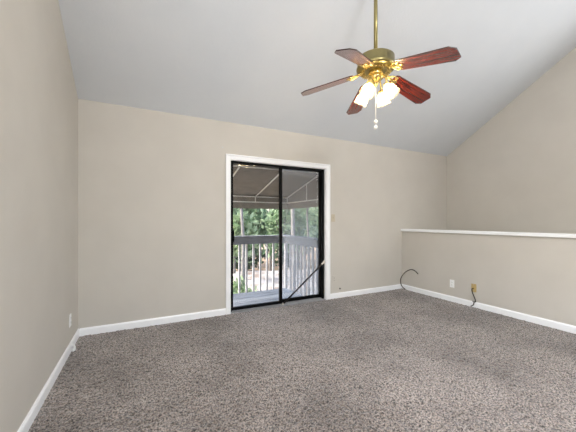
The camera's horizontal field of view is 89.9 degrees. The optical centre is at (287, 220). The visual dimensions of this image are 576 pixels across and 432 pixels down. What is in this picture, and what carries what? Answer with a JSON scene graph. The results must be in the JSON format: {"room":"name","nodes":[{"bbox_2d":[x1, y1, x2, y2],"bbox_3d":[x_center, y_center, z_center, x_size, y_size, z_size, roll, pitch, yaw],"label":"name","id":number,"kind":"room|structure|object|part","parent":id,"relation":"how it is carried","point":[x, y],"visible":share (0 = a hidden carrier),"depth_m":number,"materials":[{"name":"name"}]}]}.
{"room":"empty living room","nodes":[
{"label":"empty living room","id":0,"kind":"room"},
{"bbox_2d":[0,0,77,431],"bbox_3d":[-0.620,-0.451,-0.249,0.150,6.302,7.516,0,0,-27],"label":"wall","id":1,"kind":"structure","parent":0,"point":[39,98],"depth_m":1.76,"materials":[{"name":"beige paint"}]},
{"bbox_2d":[17,329,78,431],"bbox_3d":[-0.534,1.159,-0.239,0.014,0.081,7.256,0,0,-27],"label":"baseboard","id":2,"kind":"structure","parent":1,"relation":"attached to","point":[26,424],"depth_m":1.96,"materials":[{"name":"white paint"}]},
{"bbox_2d":[78,99,446,329],"bbox_3d":[0.437,0.711,4.409,5.945,3.978,0.160,0,0,-27],"label":"wall","id":3,"kind":"structure","parent":0,"point":[152,184],"depth_m":3.50,"materials":[{"name":"beige paint"}]},
{"bbox_2d":[79,284,401,336],"bbox_3d":[-0.077,1.159,4.051,4.676,0.081,0.014,0,0,-27],"label":"baseboard","id":4,"kind":"structure","parent":3,"relation":"attached to","point":[218,312],"depth_m":3.40,"materials":[{"name":"white paint"}]},
{"bbox_2d":[233,164,317,208],"bbox_3d":[-0.910,-0.498,4.505,2.647,0.547,1.219,0,0,-27],"label":"awning","id":5,"kind":"object","parent":3,"relation":"attached to","point":[254,187],"visible":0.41,"depth_m":4.91,"materials":[{"name":"beige fabric"}]},
{"bbox_3d":[0.268,-0.497,5.104,0.004,0.545,1.212,0,0,-27],"label":"panel","id":6,"kind":"part","parent":5,"relation":"part of","materials":[{"name":"beige fabric"}]},
{"bbox_2d":[226,154,329,314],"bbox_3d":[-0.086,0.172,4.071,1.610,2.057,0.071,0,0,-27],"label":"trim","id":7,"kind":"structure","parent":3,"relation":"attached to","point":[229,157],"depth_m":4.00,"materials":[{"name":"white paint"}]},
{"bbox_2d":[231,161,325,313],"bbox_3d":[-0.119,0.213,4.120,1.462,1.993,0.194,0,0,-27],"label":"door","id":8,"kind":"structure","parent":3,"relation":"in","point":[320,296],"depth_m":4.09,"materials":[{"name":"black metal"}]},
{"bbox_3d":[-0.419,0.203,3.948,0.740,1.947,0.038,0,0,-27],"label":"sliding panel","id":9,"kind":"part","parent":8,"relation":"part of","materials":[{"name":"clear glass"}]},
{"bbox_3d":[-0.121,1.190,4.124,1.462,0.040,0.185,0,0,-27],"label":"sill","id":10,"kind":"part","parent":8,"relation":"part of","materials":[{"name":"grey metal"}]},
{"bbox_3d":[0.190,0.203,4.308,0.680,1.947,0.038,0,0,-27],"label":"fixed panel","id":11,"kind":"part","parent":8,"relation":"part of","materials":[{"name":"clear glass"}]},
{"bbox_2d":[282,261,324,304],"bbox_3d":[0.236,0.897,4.223,0.728,0.582,0.027,0,0,-28],"label":"bar","id":12,"kind":"object","parent":8,"relation":"attached to","point":[323,262],"visible":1,"depth_m":4.21,"materials":[{"name":"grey metal"}]},
{"bbox_2d":[331,214,334,221],"bbox_3d":[0.698,-0.043,4.443,0.070,0.115,0.016,0,0,-27],"label":"light switch","id":13,"kind":"object","parent":3,"relation":"attached to","point":[332,215],"visible":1,"depth_m":4.44,"materials":[{"name":"beige paint"}]},
{"bbox_2d":[332,275,335,282],"bbox_3d":[0.715,0.900,4.455,0.070,0.115,0.010,0,0,-27],"label":"wall outlet","id":14,"kind":"object","parent":3,"relation":"attached to","point":[333,276],"visible":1,"depth_m":4.45,"materials":[{"name":"beige paint"}]},
{"bbox_2d":[233,288,302,306],"bbox_3d":[-0.882,1.420,4.508,2.500,0.240,1.199,0,0,-27],"label":"floor","id":15,"kind":"structure","parent":0,"point":[247,298],"depth_m":4.96,"materials":[{"name":"grey wood"}]},
{"bbox_2d":[233,235,317,295],"bbox_3d":[-0.885,2.087,4.557,2.538,3.625,1.279,0,0,-27],"label":"deck railing","id":16,"kind":"object","parent":15,"relation":"attached to","point":[303,241],"visible":0.39,"depth_m":5.25,"materials":[{"name":"grey wood"}]},
{"bbox_3d":[-0.892,0.368,4.506,2.480,0.114,1.194,0,0,-27],"label":"rail","id":17,"kind":"part","parent":16,"relation":"part of","materials":[{"name":"grey wood"}]},
{"bbox_3d":[-0.889,0.292,4.555,2.530,0.035,1.279,0,0,-27],"label":"handrail","id":18,"kind":"part","parent":16,"relation":"part of","materials":[{"name":"grey wood"}]},
{"bbox_3d":[-0.042,2.106,5.637,0.050,3.589,0.054,0,0,-27],"label":"corner post","id":19,"kind":"part","parent":16,"relation":"part of","materials":[{"name":"grey wood"}]},
{"bbox_2d":[28,288,575,431],"bbox_3d":[0.671,1.200,2.574,4.715,0.019,3.398,0,0,-27],"label":"floor","id":20,"kind":"structure","parent":0,"point":[397,360],"depth_m":2.28,"materials":[{"name":"grey carpet"}]},
{"bbox_2d":[400,269,417,288],"bbox_3d":[2.062,1.008,4.915,0.069,0.382,0.341,0,0,-27],"label":"coaxial cable","id":21,"kind":"object","parent":20,"relation":"on","point":[409,269],"visible":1,"depth_m":4.99,"materials":[{"name":"brown plastic"}]},
{"bbox_2d":[58,0,575,155],"bbox_3d":[2.098,-2.477,1.128,6.245,2.610,7.516,0,0,-27],"label":"ceiling","id":22,"kind":"structure","parent":0,"point":[245,62],"depth_m":3.24,"materials":[{"name":"white paint"}]},
{"bbox_2d":[301,0,460,129],"bbox_3d":[0.810,-1.580,2.570,1.302,1.536,1.310,0,0,-27],"label":"ceiling fan","id":23,"kind":"object","parent":22,"relation":"hanging from","point":[376,64],"visible":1,"depth_m":2.51,"materials":[{"name":"brown wood"}]},
{"bbox_3d":[0.360,-1.252,2.685,0.483,0.008,0.170,-12,9,15],"label":"blade","id":24,"kind":"part","parent":23,"relation":"part of","materials":[{"name":"brown wood"}]},
{"bbox_3d":[0.523,-1.252,2.218,0.170,0.008,0.483,14,20,33],"label":"blade","id":25,"kind":"part","parent":23,"relation":"part of","materials":[{"name":"brown wood"}]},
{"bbox_3d":[0.745,-1.252,3.005,0.170,0.008,0.483,-12,-11,-7],"label":"blade","id":26,"kind":"part","parent":23,"relation":"part of","materials":[{"name":"brown wood"}]},
{"bbox_3d":[0.688,-1.132,2.660,0.052,0.089,0.068,0,0,-27],"label":"bulb","id":27,"kind":"part","parent":23,"relation":"part of","materials":[{"name":"white glass"}]},
{"bbox_3d":[0.691,-1.132,2.477,0.068,0.089,0.052,0,0,-27],"label":"bulb","id":28,"kind":"part","parent":23,"relation":"part of","materials":[{"name":"white glass"}]},
{"bbox_3d":[0.723,-1.218,2.505,0.082,0.127,0.059,0,0,-27],"label":"lamp arm","id":29,"kind":"part","parent":23,"relation":"part of","materials":[{"name":"gold metal"}]},
{"bbox_3d":[0.781,-1.026,2.570,0.006,0.343,0.006,0,0,-27],"label":"pull chain","id":30,"kind":"part","parent":23,"relation":"part of","materials":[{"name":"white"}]},
{"bbox_3d":[0.840,-1.218,2.635,0.082,0.127,0.059,0,0,-27],"label":"lamp arm","id":31,"kind":"part","parent":23,"relation":"part of","materials":[{"name":"gold metal"}]},
{"bbox_3d":[0.872,-1.132,2.663,0.068,0.089,0.052,0,0,-27],"label":"bulb","id":32,"kind":"part","parent":23,"relation":"part of","materials":[{"name":"white glass"}]},
{"bbox_3d":[0.846,-1.218,2.512,0.059,0.127,0.082,0,0,-27],"label":"lamp arm","id":33,"kind":"part","parent":23,"relation":"part of","materials":[{"name":"gold metal"}]},
{"bbox_3d":[0.874,-1.132,2.480,0.052,0.089,0.068,0,0,-27],"label":"bulb","id":34,"kind":"part","parent":23,"relation":"part of","materials":[{"name":"white glass"}]},
{"bbox_3d":[1.167,-1.252,2.774,0.483,0.008,0.170,14,-18,-27],"label":"blade","id":35,"kind":"part","parent":23,"relation":"part of","materials":[{"name":"brown wood"}]},
{"bbox_3d":[1.067,-1.252,2.240,0.170,0.008,0.483,16,1,-42],"label":"blade","id":36,"kind":"part","parent":23,"relation":"part of","materials":[{"name":"brown wood"}]},
{"bbox_2d":[402,231,575,325],"bbox_3d":[3.710,1.442,1.910,0.120,2.516,7.256,0,0,-27],"label":"wall","id":37,"kind":"structure","parent":0,"point":[530,275],"depth_m":3.71,"materials":[{"name":"beige paint"}]},
{"bbox_2d":[450,280,453,287],"bbox_3d":[2.435,0.934,4.284,0.010,0.115,0.070,0,0,-27],"label":"wall outlet","id":38,"kind":"object","parent":37,"relation":"attached to","point":[451,281],"visible":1,"depth_m":4.28,"materials":[{"name":"white plastic"}]},
{"bbox_2d":[471,283,475,291],"bbox_3d":[2.574,0.932,4.002,0.018,0.115,0.070,0,0,-27],"label":"cable wall plate","id":39,"kind":"object","parent":37,"relation":"attached to","point":[472,285],"visible":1,"depth_m":4.00,"materials":[{"name":"brown plastic"}]},
{"bbox_2d":[401,229,575,237],"bbox_3d":[3.710,0.164,1.910,0.180,0.040,7.256,0,0,-27],"label":"trim","id":40,"kind":"structure","parent":37,"relation":"on","point":[559,235],"depth_m":3.70,"materials":[{"name":"white paint"}]},
{"bbox_2d":[402,284,575,333],"bbox_3d":[3.650,1.159,1.880,0.014,0.081,7.256,0,0,-27],"label":"baseboard","id":41,"kind":"structure","parent":37,"relation":"attached to","point":[529,318],"depth_m":3.69,"materials":[{"name":"white paint"}]},
{"bbox_2d":[447,47,575,233],"bbox_3d":[4.817,-0.451,2.505,0.150,6.302,7.516,0,0,-27],"label":"wall","id":42,"kind":"structure","parent":0,"point":[516,172],"depth_m":4.55,"materials":[{"name":"beige paint"}]},
{"label":"outside","id":43,"kind":"structure","parent":0,"visible":0},
{"bbox_2d":[236,245,315,270],"bbox_3d":[-11.138,3.950,44.128,100.000,0.300,80.000,0,0,-27],"label":"ground","id":44,"kind":"structure","parent":43,"point":[263,266],"depth_m":26.78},
{"bbox_2d":[239,208,244,286],"bbox_3d":[-1.701,-0.583,11.504,1.771,9.278,1.464,0,0,29],"label":"broadleaf tree","id":45,"kind":"object","parent":44,"relation":"on","point":[241,209],"visible":0.05,"depth_m":11.37,"materials":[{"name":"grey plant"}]},
{"bbox_2d":[233,273,256,293],"bbox_3d":[-1.927,3.012,10.627,2.097,2.110,1.619,0,0,-41],"label":"leafy shrub","id":46,"kind":"object","parent":44,"relation":"on","point":[235,286],"visible":0.09,"depth_m":10.71,"materials":[{"name":"green plant"}]},
{"bbox_2d":[236,247,265,270],"bbox_3d":[-3.458,2.428,22.375,3.939,3.369,2.302,0,0,7],"label":"leafy shrub","id":47,"kind":"object","parent":44,"relation":"on","point":[256,249],"visible":0.06,"depth_m":22.19,"materials":[{"name":"green plant"}]},
{"bbox_2d":[236,208,271,262],"bbox_3d":[-2.706,0.767,18.347,2.759,6.584,3.791,0,0,44],"label":"broadleaf tree","id":48,"kind":"object","parent":44,"relation":"on","point":[257,213],"visible":0.2,"depth_m":18.18,"materials":[{"name":"green plant"}]},
{"bbox_2d":[274,245,311,267],"bbox_3d":[0.376,2.613,24.362,4.051,3.506,2.520,0,0,-27],"label":"leafy shrub","id":49,"kind":"object","parent":44,"relation":"on","point":[277,256],"visible":0.14,"depth_m":23.99,"materials":[{"name":"green plant"}]},
{"bbox_2d":[291,209,295,290],"bbox_3d":[0.245,-0.592,11.193,1.454,9.303,1.799,0,0,37],"label":"broadleaf tree","id":50,"kind":"object","parent":44,"relation":"on","point":[292,210],"visible":0.04,"depth_m":11.24,"materials":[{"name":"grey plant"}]},
{"bbox_2d":[306,208,308,294],"bbox_3d":[1.034,-0.469,13.533,1.510,9.040,1.864,0,0,16],"label":"broadleaf tree","id":51,"kind":"object","parent":44,"relation":"on","point":[307,209],"visible":0.03,"depth_m":13.44,"materials":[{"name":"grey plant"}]},
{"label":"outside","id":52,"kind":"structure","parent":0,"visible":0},
{"bbox_2d":[233,269,315,294],"bbox_3d":[0.809,3.905,18.765,32.388,0.290,10.374,0,0,-18],"label":"path","id":53,"kind":"structure","parent":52,"point":[276,272],"depth_m":18.48,"materials":[{"name":"concrete"}]},
{"bbox_2d":[233,256,235,273],"bbox_3d":[-4.019,-2.268,20.663,2.028,12.641,1.599,0,0,-27],"label":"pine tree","id":54,"kind":"object","parent":53,"relation":"on","point":[234,263],"visible":0.02,"depth_m":20.57,"materials":[{"name":"green plant"}]},
{"bbox_2d":[233,208,260,265],"bbox_3d":[-2.858,1.045,14.138,2.927,6.020,2.497,0,0,20],"label":"broadleaf tree","id":55,"kind":"object","parent":53,"relation":"on","point":[248,229],"visible":0.3,"depth_m":14.04,"materials":[{"name":"green plant"}]},
{"bbox_2d":[269,209,271,270],"bbox_3d":[-1.284,-2.369,21.860,2.081,12.845,1.555,0,0,18],"label":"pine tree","id":56,"kind":"object","parent":53,"relation":"on","point":[270,257],"visible":0.02,"depth_m":21.65,"materials":[{"name":"green plant"}]},
{"bbox_2d":[260,208,314,275],"bbox_3d":[0.042,1.086,15.558,3.094,5.947,2.345,0,0,-5],"label":"broadleaf tree","id":57,"kind":"object","parent":53,"relation":"on","point":[300,218],"visible":0.52,"depth_m":15.49,"materials":[{"name":"green plant"}]},
{"bbox_2d":[285,207,317,266],"bbox_3d":[0.648,0.902,20.236,3.338,6.315,2.851,0,0,5],"label":"broadleaf tree","id":58,"kind":"object","parent":53,"relation":"on","point":[310,215],"visible":0.1,"depth_m":19.85,"materials":[{"name":"green plant"}]},
{"bbox_2d":[309,207,317,237],"bbox_3d":[2.498,1.000,16.693,2.834,6.115,2.772,0,0,16],"label":"broadleaf tree","id":59,"kind":"object","parent":53,"relation":"on","point":[313,224],"visible":0.02,"depth_m":16.64,"materials":[{"name":"green plant"}]}
]}

